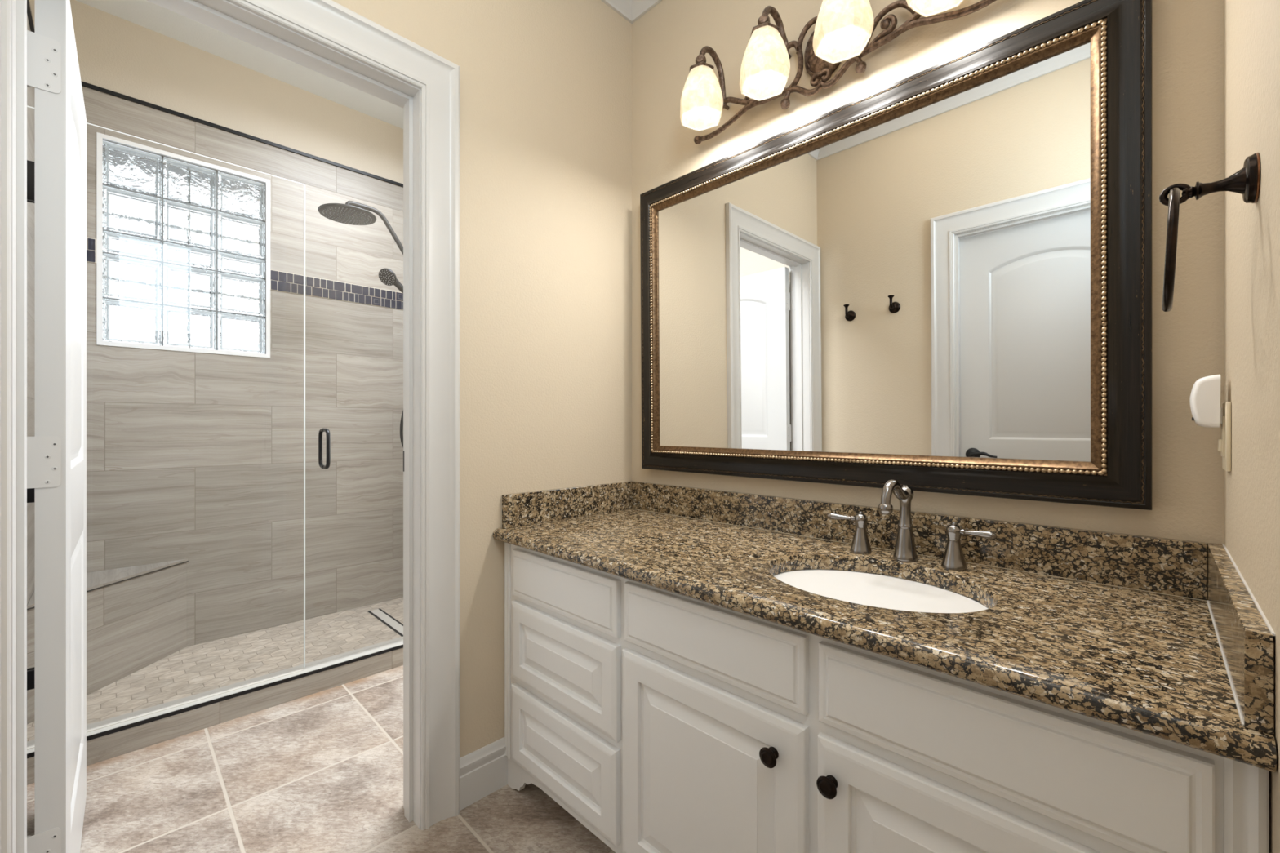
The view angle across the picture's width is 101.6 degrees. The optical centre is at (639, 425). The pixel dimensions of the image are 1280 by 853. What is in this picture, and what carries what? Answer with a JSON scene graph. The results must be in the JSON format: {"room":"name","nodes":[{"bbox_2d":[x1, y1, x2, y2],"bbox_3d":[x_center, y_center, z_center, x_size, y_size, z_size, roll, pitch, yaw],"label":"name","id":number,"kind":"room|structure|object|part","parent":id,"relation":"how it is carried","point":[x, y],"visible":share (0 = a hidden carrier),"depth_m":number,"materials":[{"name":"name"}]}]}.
{"room":"bathroom","nodes":[
{"label":"bathroom","id":0,"kind":"room"},
{"bbox_2d":[29,0,34,23],"bbox_3d":[-1.983,-0.405,1.581,1.907,3.050,0.092,0,0,45],"label":"wall","id":1,"kind":"structure","parent":0,"point":[32,2],"depth_m":2.10,"materials":[{"name":"beige paint"}]},
{"bbox_2d":[26,14,34,604],"bbox_3d":[-2.227,-0.183,1.892,0.862,2.606,0.008,0,0,45],"label":"tile","id":2,"kind":"structure","parent":1,"relation":"attached to","point":[30,91],"depth_m":1.96,"materials":[{"name":"grey tile"}]},
{"bbox_2d":[26,647,403,785],"bbox_3d":[-1.417,1.077,2.193,0.102,0.086,1.560,0,0,45],"label":"shower curb","id":3,"kind":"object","parent":1,"relation":"attached to","point":[104,748],"depth_m":1.97,"materials":[{"name":"tile"}]},
{"bbox_2d":[26,635,403,753],"bbox_3d":[-1.419,1.030,2.196,0.099,0.008,1.560,0,0,45],"label":"trim","id":4,"kind":"structure","parent":1,"relation":"attached to","point":[345,656],"depth_m":2.05,"materials":[{"name":"grey stone"}]},
{"bbox_2d":[26,105,304,749],"bbox_3d":[-1.687,0.007,1.915,0.038,2.037,0.782,0,0,45],"label":"glass panel","id":5,"kind":"object","parent":4,"relation":"on","point":[30,165],"visible":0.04,"depth_m":1.88,"materials":[{"name":"clear glass"}]},
{"bbox_2d":[26,644,403,758],"bbox_3d":[-1.382,1.031,2.159,0.006,0.012,1.560,0,0,45],"label":"trim","id":6,"kind":"structure","parent":1,"relation":"attached to","point":[282,681],"depth_m":1.97,"materials":[{"name":"black metal"}]},
{"bbox_2d":[26,597,403,741],"bbox_3d":[-1.725,1.147,2.499,0.762,0.145,1.560,0,0,45],"label":"floor","id":7,"kind":"structure","parent":0,"point":[194,669],"depth_m":2.40,"materials":[{"name":"tile"}]},
{"bbox_2d":[26,559,188,724],"bbox_3d":[-2.200,0.862,2.203,0.473,0.427,0.481,0,0,45],"label":"shower bench","id":8,"kind":"object","parent":7,"relation":"on","point":[136,615],"visible":0.75,"depth_m":2.26,"materials":[{"name":"tile"}]},
{"bbox_2d":[368,608,403,636],"bbox_3d":[-1.363,1.076,2.852,0.525,0.007,0.068,0,0,45],"label":"linear drain","id":9,"kind":"object","parent":7,"relation":"in","point":[397,626],"visible":0.64,"depth_m":2.87,"materials":[{"name":"silver"}]},
{"bbox_2d":[70,0,403,183],"bbox_3d":[-2.031,-0.405,2.802,0.121,3.050,1.760,0,0,45],"label":"wall","id":10,"kind":"structure","parent":0,"point":[115,54],"depth_m":2.64,"materials":[{"name":"beige paint"}]},
{"bbox_2d":[96,132,270,358],"bbox_3d":[-2.232,-0.829,2.586,0.129,0.943,0.638,0,0,45],"label":"window","id":11,"kind":"structure","parent":10,"relation":"in","point":[183,243],"depth_m":2.54,"materials":[{"name":"white"}]},
{"bbox_2d":[26,0,403,186],"bbox_3d":[-1.677,-1.494,2.451,0.866,0.016,1.568,0,0,45],"label":"trim","id":12,"kind":"structure","parent":10,"relation":"attached to","point":[28,7],"depth_m":2.59,"materials":[{"name":"black metal"}]},
{"bbox_2d":[81,85,403,646],"bbox_3d":[-1.985,-0.183,2.756,0.009,2.606,1.560,0,0,45],"label":"tile","id":13,"kind":"structure","parent":10,"relation":"attached to","point":[197,458],"depth_m":2.75,"materials":[{"name":"grey tile"}]},
{"bbox_2d":[86,237,403,310],"bbox_3d":[-1.979,-0.772,2.750,0.008,0.108,1.558,0,0,45],"label":"mosaic tile strip","id":14,"kind":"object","parent":10,"relation":"attached to","point":[280,281],"depth_m":2.96,"materials":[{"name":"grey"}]},
{"bbox_2d":[75,0,403,128],"bbox_3d":[-0.665,-1.905,2.912,1.907,0.100,3.840,0,0,45],"label":"ceiling","id":15,"kind":"structure","parent":0,"point":[146,14],"depth_m":2.61,"materials":[{"name":"white paint"}]},
{"bbox_2d":[26,665,615,852],"bbox_3d":[0.216,1.180,1.928,2.780,0.120,4.000,0,0,45],"label":"floor","id":16,"kind":"structure","parent":0,"point":[322,771],"depth_m":1.57,"materials":[{"name":"tile"}]},
{"bbox_2d":[504,542,1269,852],"bbox_3d":[0.299,0.738,1.273,1.536,0.764,0.589,0,0,45],"label":"vanity cabinet","id":17,"kind":"object","parent":16,"relation":"on","point":[661,721],"visible":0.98,"depth_m":0.94,"materials":[{"name":"white paint"}]},
{"bbox_3d":[-0.220,0.900,1.423,0.468,0.228,0.020,0,0,45],"label":"drawer","id":18,"kind":"part","parent":17,"relation":"part of","materials":[{"name":"white paint"}]},
{"bbox_3d":[-0.219,0.648,1.423,0.469,0.230,0.020,0,0,45],"label":"drawer","id":19,"kind":"part","parent":17,"relation":"part of","materials":[{"name":"white paint"}]},
{"bbox_3d":[-0.218,0.444,1.422,0.467,0.138,0.020,0,0,45],"label":"drawer","id":20,"kind":"part","parent":17,"relation":"part of","materials":[{"name":"white paint"}]},
{"bbox_3d":[0.127,0.773,1.080,0.465,0.482,0.020,0,0,45],"label":"door","id":21,"kind":"part","parent":17,"relation":"part of","materials":[{"name":"white paint"}]},
{"bbox_3d":[0.129,0.441,1.078,0.459,0.137,0.020,0,0,45],"label":"false drawer","id":22,"kind":"part","parent":17,"relation":"part of","materials":[{"name":"white paint"}]},
{"bbox_3d":[0.234,0.597,0.942,0.034,0.034,0.026,0,0,45],"label":"knob","id":23,"kind":"part","parent":17,"relation":"part of","materials":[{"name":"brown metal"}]},
{"bbox_3d":[0.312,0.597,0.864,0.034,0.034,0.026,0,0,45],"label":"knob","id":24,"kind":"part","parent":17,"relation":"part of","materials":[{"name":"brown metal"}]},
{"bbox_2d":[493,508,1276,772],"bbox_3d":[0.303,0.338,1.277,1.537,0.035,0.598,0,0,45],"label":"countertop","id":25,"kind":"structure","parent":17,"relation":"on","point":[1148,663],"depth_m":0.87,"materials":[{"name":"stone"}]},
{"bbox_2d":[826,479,996,571],"bbox_3d":[0.597,0.222,1.207,0.368,0.196,0.152,0,0,45],"label":"faucet","id":26,"kind":"object","parent":25,"relation":"on","point":[953,559],"visible":1,"depth_m":1.22,"materials":[{"name":"grey metal"}]},
{"bbox_3d":[0.516,0.235,1.339,0.070,0.017,0.017,0,0,27],"label":"lever","id":27,"kind":"part","parent":26,"relation":"part of","materials":[{"name":"grey metal"}]},
{"bbox_3d":[0.557,0.269,1.316,0.051,0.103,0.051,0,0,45],"label":"handle","id":28,"kind":"part","parent":26,"relation":"part of","materials":[{"name":"grey metal"}]},
{"bbox_3d":[0.583,0.162,1.198,0.120,0.076,0.030,0,0,-42],"label":"spout","id":29,"kind":"part","parent":26,"relation":"part of","materials":[{"name":"grey metal"}]},
{"bbox_3d":[0.631,0.230,1.242,0.053,0.180,0.053,0,0,45],"label":"spout","id":30,"kind":"part","parent":26,"relation":"part of","materials":[{"name":"grey metal"}]},
{"bbox_3d":[0.704,0.269,1.170,0.051,0.103,0.051,0,0,45],"label":"handle","id":31,"kind":"part","parent":26,"relation":"part of","materials":[{"name":"grey metal"}]},
{"bbox_3d":[0.734,0.235,1.134,0.017,0.017,0.070,0,0,-39],"label":"lever","id":32,"kind":"part","parent":26,"relation":"part of","materials":[{"name":"grey metal"}]},
{"bbox_3d":[0.472,0.773,0.738,0.460,0.482,0.020,0,0,45],"label":"door","id":33,"kind":"part","parent":17,"relation":"part of","materials":[{"name":"white paint"}]},
{"bbox_3d":[0.472,0.441,0.738,0.458,0.134,0.020,0,0,45],"label":"false drawer","id":34,"kind":"part","parent":17,"relation":"part of","materials":[{"name":"white paint"}]},
{"bbox_2d":[331,0,631,758],"bbox_3d":[0.082,-0.405,2.229,0.115,3.050,3.760,0,0,45],"label":"wall","id":35,"kind":"structure","parent":0,"point":[545,86],"depth_m":1.69,"materials":[{"name":"beige paint"}]},
{"bbox_2d":[10,0,420,852],"bbox_3d":[-0.907,0.086,1.230,0.115,2.068,0.760,0,0,45],"label":"doorway","id":36,"kind":"structure","parent":35,"relation":"in","point":[225,16],"depth_m":1.22,"materials":[{"name":"grey paint"}]},
{"bbox_2d":[26,0,86,852],"bbox_3d":[-1.411,0.097,1.280,0.059,2.030,0.760,0,0,-43],"label":"door","id":37,"kind":"structure","parent":36,"relation":"attached to","point":[56,453],"depth_m":1.05,"materials":[{"name":"grey paint"}]},
{"bbox_2d":[0,0,459,852],"bbox_3d":[-0.858,0.041,1.181,0.025,2.158,0.940,0,0,45],"label":"door frame","id":38,"kind":"structure","parent":35,"relation":"attached to","point":[328,23],"depth_m":1.45,"materials":[{"name":"grey paint"}]},
{"bbox_2d":[146,0,403,108],"bbox_3d":[-0.957,0.051,1.280,0.025,2.138,0.900,0,0,45],"label":"door frame","id":39,"kind":"structure","parent":35,"relation":"attached to","point":[147,0],"depth_m":1.30,"materials":[{"name":"grey paint"}]},
{"bbox_2d":[459,737,506,810],"bbox_3d":[-0.474,1.048,1.576,0.014,0.144,0.158,0,0,45],"label":"baseboard","id":40,"kind":"structure","parent":35,"relation":"attached to","point":[483,771],"depth_m":1.57,"materials":[{"name":"grey paint"}]},
{"bbox_2d":[502,480,634,528],"bbox_3d":[-0.225,0.268,1.823,0.020,0.103,0.567,0,0,45],"label":"backsplash","id":41,"kind":"structure","parent":35,"relation":"attached to","point":[523,508],"depth_m":1.77,"materials":[{"name":"stone"}]},
{"bbox_2d":[600,0,662,23],"bbox_3d":[-0.069,-1.611,0.901,1.540,0.097,1.660,0,0,45],"label":"crown molding","id":42,"kind":"structure","parent":35,"relation":"attached to","point":[631,11],"depth_m":1.97,"materials":[{"name":"grey paint"}]},
{"bbox_2d":[631,0,1223,544],"bbox_3d":[0.586,-0.405,1.491,1.640,3.050,0.100,0,0,45],"label":"wall","id":43,"kind":"structure","parent":0,"point":[668,39],"depth_m":1.18,"materials":[{"name":"beige paint"}]},
{"bbox_2d":[680,0,996,144],"bbox_3d":[0.451,-1.059,1.403,0.902,0.255,0.213,0,0,45],"label":"vanity light","id":44,"kind":"object","parent":43,"relation":"attached to","point":[844,29],"visible":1,"depth_m":1.41,"materials":[{"name":"white glass"}]},
{"bbox_3d":[0.189,-1.016,1.610,0.140,0.144,0.139,0,0,45],"label":"lamp shade","id":45,"kind":"part","parent":44,"relation":"part of","materials":[{"name":"white glass"}]},
{"bbox_3d":[0.189,-1.014,1.610,0.059,0.083,0.059,0,0,45],"label":"light bulb","id":46,"kind":"part","parent":44,"relation":"part of","materials":[{"name":"white glass"}]},
{"bbox_3d":[0.232,-1.109,1.653,0.034,0.155,0.160,0,0,45],"label":"lamp arm","id":47,"kind":"part","parent":44,"relation":"part of","materials":[{"name":"brown metal"}]},
{"bbox_3d":[0.346,-1.014,1.454,0.059,0.083,0.059,0,0,45],"label":"light bulb","id":48,"kind":"part","parent":44,"relation":"part of","materials":[{"name":"white glass"}]},
{"bbox_3d":[0.346,-1.016,1.454,0.140,0.144,0.139,0,0,45],"label":"lamp shade","id":49,"kind":"part","parent":44,"relation":"part of","materials":[{"name":"white glass"}]},
{"bbox_3d":[0.389,-1.138,1.497,0.034,0.098,0.160,0,0,45],"label":"lamp arm","id":50,"kind":"part","parent":44,"relation":"part of","materials":[{"name":"brown metal"}]},
{"bbox_3d":[0.504,-1.014,1.298,0.059,0.083,0.059,0,0,45],"label":"light bulb","id":51,"kind":"part","parent":44,"relation":"part of","materials":[{"name":"white glass"}]},
{"bbox_3d":[0.504,-1.016,1.298,0.140,0.144,0.139,0,0,45],"label":"lamp shade","id":52,"kind":"part","parent":44,"relation":"part of","materials":[{"name":"white glass"}]},
{"bbox_3d":[0.661,-1.016,1.142,0.140,0.144,0.139,0,0,45],"label":"lamp shade","id":53,"kind":"part","parent":44,"relation":"part of","materials":[{"name":"white glass"}]},
{"bbox_2d":[640,0,1151,510],"bbox_3d":[0.491,-0.348,1.468,1.355,1.018,0.063,0,0,45],"label":"wall mirror","id":54,"kind":"object","parent":43,"relation":"attached to","point":[938,278],"visible":1,"depth_m":1.24,"materials":[{"name":"brown wood"}]},
{"bbox_2d":[657,41,1090,462],"bbox_3d":[0.487,-0.347,1.463,1.187,0.849,0.006,0,0,45],"label":"mirror glass","id":55,"kind":"object","parent":54,"relation":"attached to","point":[910,282],"depth_m":1.29,"materials":[{"name":"silver mirror"}]},
{"bbox_2d":[631,481,1207,600],"bbox_3d":[0.507,0.268,1.483,1.497,0.104,0.020,0,0,45],"label":"backsplash","id":56,"kind":"structure","parent":43,"relation":"attached to","point":[1163,566],"depth_m":1.18,"materials":[{"name":"stone"}]},
{"bbox_2d":[1223,0,1279,852],"bbox_3d":[0.514,-0.330,0.324,0.100,2.900,1.660,0,0,45],"label":"wall","id":57,"kind":"structure","parent":0,"point":[1251,28],"depth_m":0.64,"materials":[{"name":"beige paint"}]},
{"bbox_2d":[1159,152,1261,311],"bbox_3d":[0.719,-0.240,0.663,0.085,0.179,0.157,0,0,45],"label":"towel ring","id":58,"kind":"object","parent":57,"relation":"attached to","point":[1246,182],"visible":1,"depth_m":0.64,"materials":[{"name":"brown metal"}]},
{"bbox_3d":[0.716,-0.300,0.666,0.076,0.033,0.033,0,0,45],"label":"post","id":59,"kind":"part","parent":58,"relation":"part of","materials":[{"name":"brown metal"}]},
{"bbox_3d":[0.745,-0.300,0.636,0.010,0.058,0.058,0,0,45],"label":"plate","id":60,"kind":"part","parent":58,"relation":"part of","materials":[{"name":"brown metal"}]},
{"bbox_2d":[1217,401,1231,471],"bbox_3d":[0.986,0.019,0.881,0.012,0.114,0.070,0,0,45],"label":"wall outlet","id":61,"kind":"object","parent":57,"relation":"attached to","point":[1224,442],"visible":0.99,"depth_m":0.86,"materials":[{"name":"beige plastic"}]},
{"bbox_2d":[1189,374,1222,427],"bbox_3d":[0.971,-0.041,0.896,0.037,0.089,0.052,0,0,45],"label":"plug","id":62,"kind":"object","parent":61,"relation":"attached to","point":[1206,411],"visible":1,"depth_m":0.88,"materials":[{"name":"white plastic"}]},
{"bbox_2d":[1217,416,1225,457],"bbox_3d":[0.984,0.019,0.883,0.007,0.068,0.033,0,0,45],"label":"receptacle","id":63,"kind":"object","parent":61,"relation":"attached to","point":[1221,442],"depth_m":0.87,"materials":[{"name":"beige plastic"}]},
{"bbox_3d":[0.988,0.019,0.879,0.006,0.114,0.070,0,0,45],"label":"plate","id":64,"kind":"part","parent":61,"relation":"part of","materials":[{"name":"beige plastic"}]},
{"bbox_2d":[1206,542,1275,734],"bbox_3d":[0.850,0.268,0.750,0.023,0.106,0.579,0,0,45],"label":"backsplash","id":65,"kind":"structure","parent":57,"relation":"attached to","point":[1245,636],"depth_m":0.59,"materials":[{"name":"stone"}]},
{"bbox_3d":[-1.131,-0.405,3.091,0.992,3.050,0.102,0,0,45],"label":"wall","id":66,"kind":"structure","parent":0,"visible":0},
{"bbox_3d":[-1.125,-0.183,3.008,0.857,2.606,0.008,0,0,45],"label":"tile","id":67,"kind":"structure","parent":66,"relation":"attached to","visible":0},
{"bbox_2d":[304,185,330,667],"bbox_3d":[-1.139,0.005,2.469,0.134,2.034,0.776,0,0,45],"label":"shower glass door","id":68,"kind":"structure","parent":67,"relation":"attached to","point":[326,466],"depth_m":2.19,"materials":[{"name":"clear glass"}]},
{"bbox_3d":[-1.384,0.100,2.271,0.062,0.176,0.015,0,0,45],"label":"pull handle","id":69,"kind":"part","parent":68,"relation":"part of","materials":[{"name":"black metal"}]},
{"bbox_3d":[-1.334,0.100,2.221,0.062,0.176,0.015,0,0,45],"label":"pull handle","id":70,"kind":"part","parent":68,"relation":"part of","materials":[{"name":"black metal"}]},
{"bbox_2d":[317,200,403,254],"bbox_3d":[-1.310,-0.809,2.732,0.254,0.618,0.653,0,0,45],"label":"shower","id":71,"kind":"object","parent":67,"relation":"attached to","point":[353,213],"visible":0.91,"depth_m":2.60,"materials":[{"name":"black metal"}]},
{"bbox_3d":[-1.450,-1.060,2.590,0.254,0.044,0.254,0,0,45],"label":"spray plate","id":72,"kind":"part","parent":71,"relation":"part of","materials":[{"name":"black metal"}]},
{"bbox_3d":[-1.269,-0.809,2.773,0.056,0.618,0.537,0,0,45],"label":"shower arm","id":73,"kind":"part","parent":71,"relation":"part of","materials":[{"name":"black metal"}]},
{"bbox_2d":[378,268,403,447],"bbox_3d":[-1.153,-0.293,2.745,0.076,0.983,0.405,0,0,45],"label":"shower","id":74,"kind":"object","parent":67,"relation":"attached to","point":[386,276],"visible":0.42,"depth_m":2.63,"materials":[{"name":"black metal"}]},
{"bbox_3d":[-1.192,-0.662,2.717,0.036,0.182,0.204,0,0,45],"label":"handle","id":75,"kind":"part","parent":74,"relation":"part of","materials":[{"name":"black metal"}]}
]}

